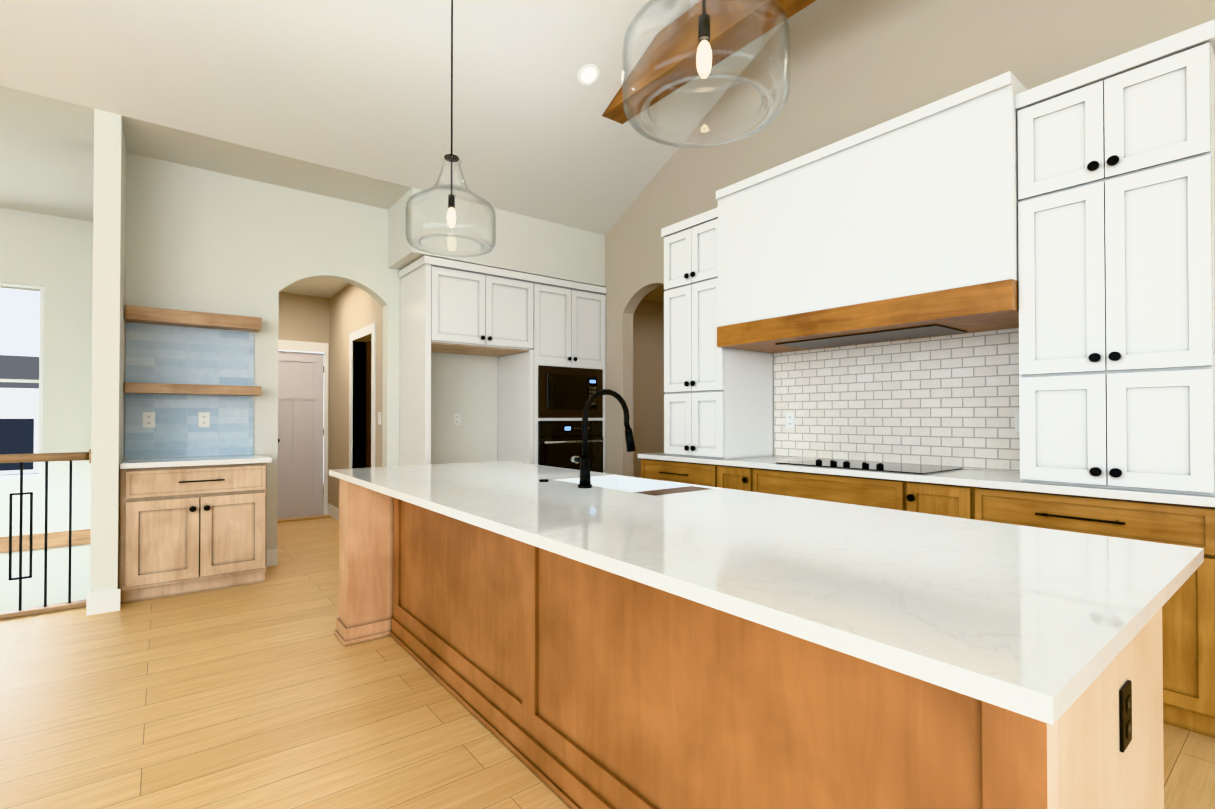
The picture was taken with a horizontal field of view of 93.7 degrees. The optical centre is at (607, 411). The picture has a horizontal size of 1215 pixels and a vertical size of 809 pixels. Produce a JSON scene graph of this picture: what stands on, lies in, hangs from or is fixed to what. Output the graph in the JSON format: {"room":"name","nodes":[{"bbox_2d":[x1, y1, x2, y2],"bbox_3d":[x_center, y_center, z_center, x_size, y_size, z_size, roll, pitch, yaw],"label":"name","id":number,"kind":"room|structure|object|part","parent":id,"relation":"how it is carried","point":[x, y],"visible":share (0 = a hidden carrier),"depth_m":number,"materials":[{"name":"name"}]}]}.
{"room":"kitchen","nodes":[
{"label":"kitchen","id":0,"kind":"room"},
{"bbox_2d":[0,207,92,536],"bbox_3d":[-6.927,-0.315,4.322,4.900,3.170,0.150,0,-1,-38],"label":"wall","id":1,"kind":"structure","parent":0,"point":[52,255],"depth_m":5.50,"materials":[{"name":"beige paint"}]},
{"bbox_2d":[0,282,90,552],"bbox_3d":[-5.873,0.048,5.129,2.160,2.500,0.170,0,-1,-38],"label":"window","id":2,"kind":"structure","parent":1,"relation":"in","point":[61,539],"depth_m":5.43,"materials":[{"name":"white"}]},
{"bbox_2d":[0,109,125,611],"bbox_3d":[-5.009,1.057,4.030,2.480,5.920,2.950,0,-1,-38],"label":"wall","id":3,"kind":"structure","parent":0,"point":[108,319],"depth_m":3.62,"materials":[{"name":"beige paint"}]},
{"bbox_2d":[124,152,497,549],"bbox_3d":[-2.018,-0.304,5.429,4.200,3.170,0.150,0,-1,-38],"label":"wall","id":4,"kind":"structure","parent":0,"point":[201,240],"depth_m":4.72,"materials":[{"name":"beige paint"}]},
{"bbox_2d":[125,322,253,457],"bbox_3d":[-3.198,-0.159,4.395,0.800,1.000,0.018,0,-1,-38],"label":"tile backsplash","id":5,"kind":"structure","parent":4,"relation":"attached to","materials":[{"name":"blue tile"}]},
{"bbox_2d":[278,279,382,508],"bbox_3d":[-2.877,-0.160,6.405,2.550,2.900,2.450,0,-1,-38],"label":"wall","id":6,"kind":"structure","parent":0,"point":[334,314],"depth_m":6.77,"materials":[{"name":"paint"}]},
{"bbox_2d":[86,323,380,615],"bbox_3d":[-2.150,0.198,5.581,4.215,2.170,4.340,0,-1,-38],"label":"baseboard","id":7,"kind":"structure","parent":6,"relation":"attached to","point":[106,601],"depth_m":6.34,"materials":[{"name":"white"}]},
{"bbox_2d":[277,340,328,517],"bbox_3d":[-3.843,0.211,7.016,0.725,2.170,0.133,0,-1,-38],"label":"door","id":8,"kind":"structure","parent":6,"relation":"attached to","point":[302,383],"depth_m":7.09,"materials":[{"name":"white wood"}]},
{"bbox_2d":[0,0,782,234],"bbox_3d":[-1.147,-3.311,0.364,9.100,2.744,13.550,0,-1,-38],"label":"ceiling","id":9,"kind":"structure","parent":0,"point":[361,87],"depth_m":4.00,"materials":[{"name":"paint"}]},
{"bbox_2d":[405,0,495,256],"bbox_3d":[-0.902,-1.826,3.301,0.505,1.748,0.505,0,-1,-38],"label":"pendant light","id":10,"kind":"object","parent":9,"relation":"hanging from","point":[451,216],"visible":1,"depth_m":3.29,"materials":[{"name":"clear glass"}]},
{"bbox_3d":[-0.902,-1.208,3.295,0.505,0.510,0.505,0,-1,-38],"label":"glass","id":11,"kind":"part","parent":10,"relation":"part of","materials":[{"name":"clear glass"}]},
{"bbox_3d":[-0.902,-1.941,3.302,0.128,1.518,0.130,0,-1,-38],"label":"socket cord","id":12,"kind":"part","parent":10,"relation":"part of","materials":[{"name":"black metal"}]},
{"bbox_3d":[-0.902,-1.123,3.294,0.047,0.114,0.047,0,-1,-38],"label":"bulb","id":13,"kind":"part","parent":10,"relation":"part of","materials":[{"name":"white glass"}]},
{"bbox_2d":[578,64,599,84],"bbox_3d":[-0.142,-2.540,4.293,0.170,0.079,0.156,0,-1,-38],"label":"recessed light","id":14,"kind":"object","parent":9,"relation":"in","point":[588,74],"visible":1,"depth_m":4.29,"materials":[{"name":"white plastic"}]},
{"bbox_2d":[622,0,789,147],"bbox_3d":[0.298,-2.284,1.769,0.505,2.734,0.505,0,-1,-38],"label":"pendant light","id":15,"kind":"object","parent":9,"relation":"hanging from","point":[704,57],"visible":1,"depth_m":1.74,"materials":[{"name":"clear glass"}]},
{"bbox_3d":[0.298,-2.399,1.770,0.128,2.504,0.130,0,-1,-38],"label":"socket cord","id":16,"kind":"part","parent":15,"relation":"part of","materials":[{"name":"black metal"}]},
{"bbox_3d":[0.298,-1.088,1.757,0.047,0.114,0.047,0,-1,-38],"label":"bulb","id":17,"kind":"part","parent":15,"relation":"part of","materials":[{"name":"white glass"}]},
{"bbox_2d":[602,0,815,123],"bbox_3d":[2.621,-2.618,1.430,0.220,0.320,8.392,0,-1,-38],"label":"wood ceiling beam","id":18,"kind":"structure","parent":9,"relation":"attached to","point":[614,110],"depth_m":3.93,"materials":[{"name":"brown wood"}]},
{"bbox_2d":[388,188,604,286],"bbox_3d":[-1.039,-1.614,5.699,2.060,0.545,0.650,0,-1,-38],"label":"wall","id":19,"kind":"structure","parent":0,"point":[532,246],"depth_m":5.32,"materials":[{"name":"beige paint"}]},
{"bbox_2d":[0,514,1214,808],"bbox_3d":[-0.801,1.300,1.256,10.800,0.120,15.000,0,-1,-38],"label":"floor","id":20,"kind":"structure","parent":0,"point":[272,692],"depth_m":2.33,"materials":[{"name":"brown wood"}]},
{"bbox_2d":[0,449,90,619],"bbox_3d":[-4.245,0.748,3.069,2.197,1.020,0.090,0,-1,-38],"label":"stair railing","id":21,"kind":"object","parent":20,"relation":"on","point":[46,458],"visible":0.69,"depth_m":3.57,"materials":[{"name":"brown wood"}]},
{"bbox_2d":[119,305,270,603],"bbox_3d":[-2.992,0.259,4.169,0.850,2.020,0.621,0,-1,-38],"label":"hutch","id":22,"kind":"object","parent":20,"relation":"on","point":[193,493],"visible":0.98,"depth_m":4.15,"materials":[{"name":"brown wood"}]},
{"bbox_2d":[398,255,606,472],"bbox_3d":[-0.973,-0.019,5.674,1.962,2.605,0.740,0,-1,-38],"label":"cabinet","id":23,"kind":"object","parent":20,"relation":"on","point":[542,339],"visible":0.85,"depth_m":5.51,"materials":[{"name":"white paint"}]},
{"bbox_2d":[454,414,459,424],"bbox_3d":[-1.510,0.074,5.717,0.072,0.115,0.008,0,-1,-38],"label":"outlet","id":24,"kind":"object","parent":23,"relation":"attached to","point":[456,416],"depth_m":5.71,"materials":[{"name":"white plastic"}]},
{"bbox_2d":[641,460,712,486],"bbox_3d":[0.760,0.825,4.541,0.617,0.895,0.791,0,-1,-38],"label":"base cabinet","id":25,"kind":"object","parent":20,"relation":"on","point":[665,470],"depth_m":4.33,"materials":[{"name":"brown wood"}]},
{"bbox_2d":[661,209,776,459],"bbox_3d":[0.863,-0.554,4.439,0.597,1.789,0.600,0,-1,-38],"label":"tall cabinet","id":26,"kind":"object","parent":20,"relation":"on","point":[720,386],"depth_m":4.22,"materials":[{"name":"white wood"}]},
{"bbox_2d":[713,464,740,489],"bbox_3d":[1.122,0.820,4.078,0.617,0.895,0.385,0,-1,-38],"label":"base cabinet","id":27,"kind":"object","parent":20,"relation":"on","point":[729,478],"depth_m":3.96,"materials":[{"name":"brown wood"}]},
{"bbox_2d":[334,477,1163,808],"bbox_3d":[-0.127,0.800,2.280,1.072,0.900,3.268,0,-1,-38],"label":"kitchen island","id":28,"kind":"object","parent":20,"relation":"on","point":[585,637],"depth_m":1.45,"materials":[{"name":"brown wood"}]},
{"bbox_2d":[329,461,1203,728],"bbox_3d":[-0.117,0.335,2.273,1.120,0.030,3.354,0,-1,-38],"label":"island countertop","id":29,"kind":"structure","parent":28,"relation":"on","point":[1019,620],"depth_m":1.15,"materials":[{"name":"white stone"}]},
{"bbox_2d":[539,389,635,487],"bbox_3d":[-0.091,0.112,2.615,0.320,0.423,0.353,0,-1,-38],"label":"faucet","id":30,"kind":"object","parent":29,"relation":"on","point":[585,479],"depth_m":2.47,"materials":[{"name":"black metal"}]},
{"bbox_2d":[557,475,720,495],"bbox_3d":[0.120,0.459,2.567,0.415,0.268,0.720,0,-1,-38],"label":"sink","id":31,"kind":"object","parent":29,"relation":"in","point":[621,483],"depth_m":2.75,"materials":[{"name":"white"}]},
{"bbox_2d":[1119,680,1131,752],"bbox_3d":[0.989,0.579,1.084,0.072,0.115,0.008,0,-1,-38],"label":"outlet","id":32,"kind":"object","parent":28,"relation":"attached to","point":[1125,686],"depth_m":1.07,"materials":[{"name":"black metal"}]},
{"bbox_2d":[741,468,888,508],"bbox_3d":[1.507,0.816,3.584,0.617,0.895,1.112,0,-1,-38],"label":"base cabinet","id":33,"kind":"object","parent":20,"relation":"on","point":[856,490],"depth_m":3.41,"materials":[{"name":"brown wood"}]},
{"bbox_2d":[889,480,952,516],"bbox_3d":[1.911,0.811,3.068,0.617,0.895,0.442,0,-1,-38],"label":"base cabinet","id":34,"kind":"object","parent":20,"relation":"on","point":[936,499],"depth_m":2.94,"materials":[{"name":"brown wood"}]},
{"bbox_2d":[953,484,1192,731],"bbox_3d":[2.261,0.806,2.619,0.617,0.895,0.942,0,-1,-38],"label":"base cabinet","id":35,"kind":"object","parent":20,"relation":"on","point":[1127,519],"depth_m":2.30,"materials":[{"name":"brown wood"}]},
{"bbox_2d":[637,453,1214,507],"bbox_3d":[1.776,0.347,3.228,0.637,0.035,4.160,0,-1,-38],"label":"countertop","id":36,"kind":"structure","parent":35,"relation":"on","point":[963,477],"depth_m":2.88,"materials":[{"name":"white stone"}]},
{"bbox_2d":[773,452,964,471],"bbox_3d":[1.575,0.313,3.496,0.510,0.039,0.910,0,-1,-38],"label":"cooktop","id":37,"kind":"object","parent":36,"relation":"in","point":[822,459],"depth_m":3.53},
{"bbox_2d":[1013,20,1214,495],"bbox_3d":[2.322,-0.572,2.571,0.597,1.789,0.620,0,-1,-38],"label":"tall cabinet","id":38,"kind":"object","parent":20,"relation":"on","point":[1114,300],"depth_m":2.35,"materials":[{"name":"white wood"}]},
{"bbox_2d":[1189,508,1214,737],"bbox_3d":[2.771,0.800,1.967,0.617,0.895,0.956,0,-1,-38],"label":"base cabinet","id":39,"kind":"object","parent":20,"relation":"on","point":[1201,520],"depth_m":2.14,"materials":[{"name":"brown wood"}]},
{"bbox_2d":[633,285,664,477],"bbox_3d":[1.153,-0.112,6.159,1.700,2.800,2.500,0,-1,-38],"label":"wall","id":40,"kind":"structure","parent":0,"point":[648,375],"depth_m":7.11,"materials":[{"name":"paint"}]},
{"bbox_2d":[605,0,1214,476],"bbox_3d":[3.045,-1.750,2.260,0.140,6.000,11.400,0,-1,-38],"label":"wall","id":41,"kind":"structure","parent":0,"point":[857,66],"depth_m":3.95,"materials":[{"name":"beige paint"}]},
{"bbox_2d":[713,71,1025,335],"bbox_3d":[1.569,-1.073,3.499,0.647,0.950,1.756,0,-1,-38],"label":"range hood","id":42,"kind":"object","parent":41,"relation":"attached to","point":[991,300],"depth_m":3.07,"materials":[{"name":"white wood"}]},
{"label":"outside","id":43,"kind":"structure","parent":0,"visible":0},
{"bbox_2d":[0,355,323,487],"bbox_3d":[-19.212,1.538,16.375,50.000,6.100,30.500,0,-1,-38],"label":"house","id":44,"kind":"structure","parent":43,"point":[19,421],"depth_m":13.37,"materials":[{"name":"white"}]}
]}

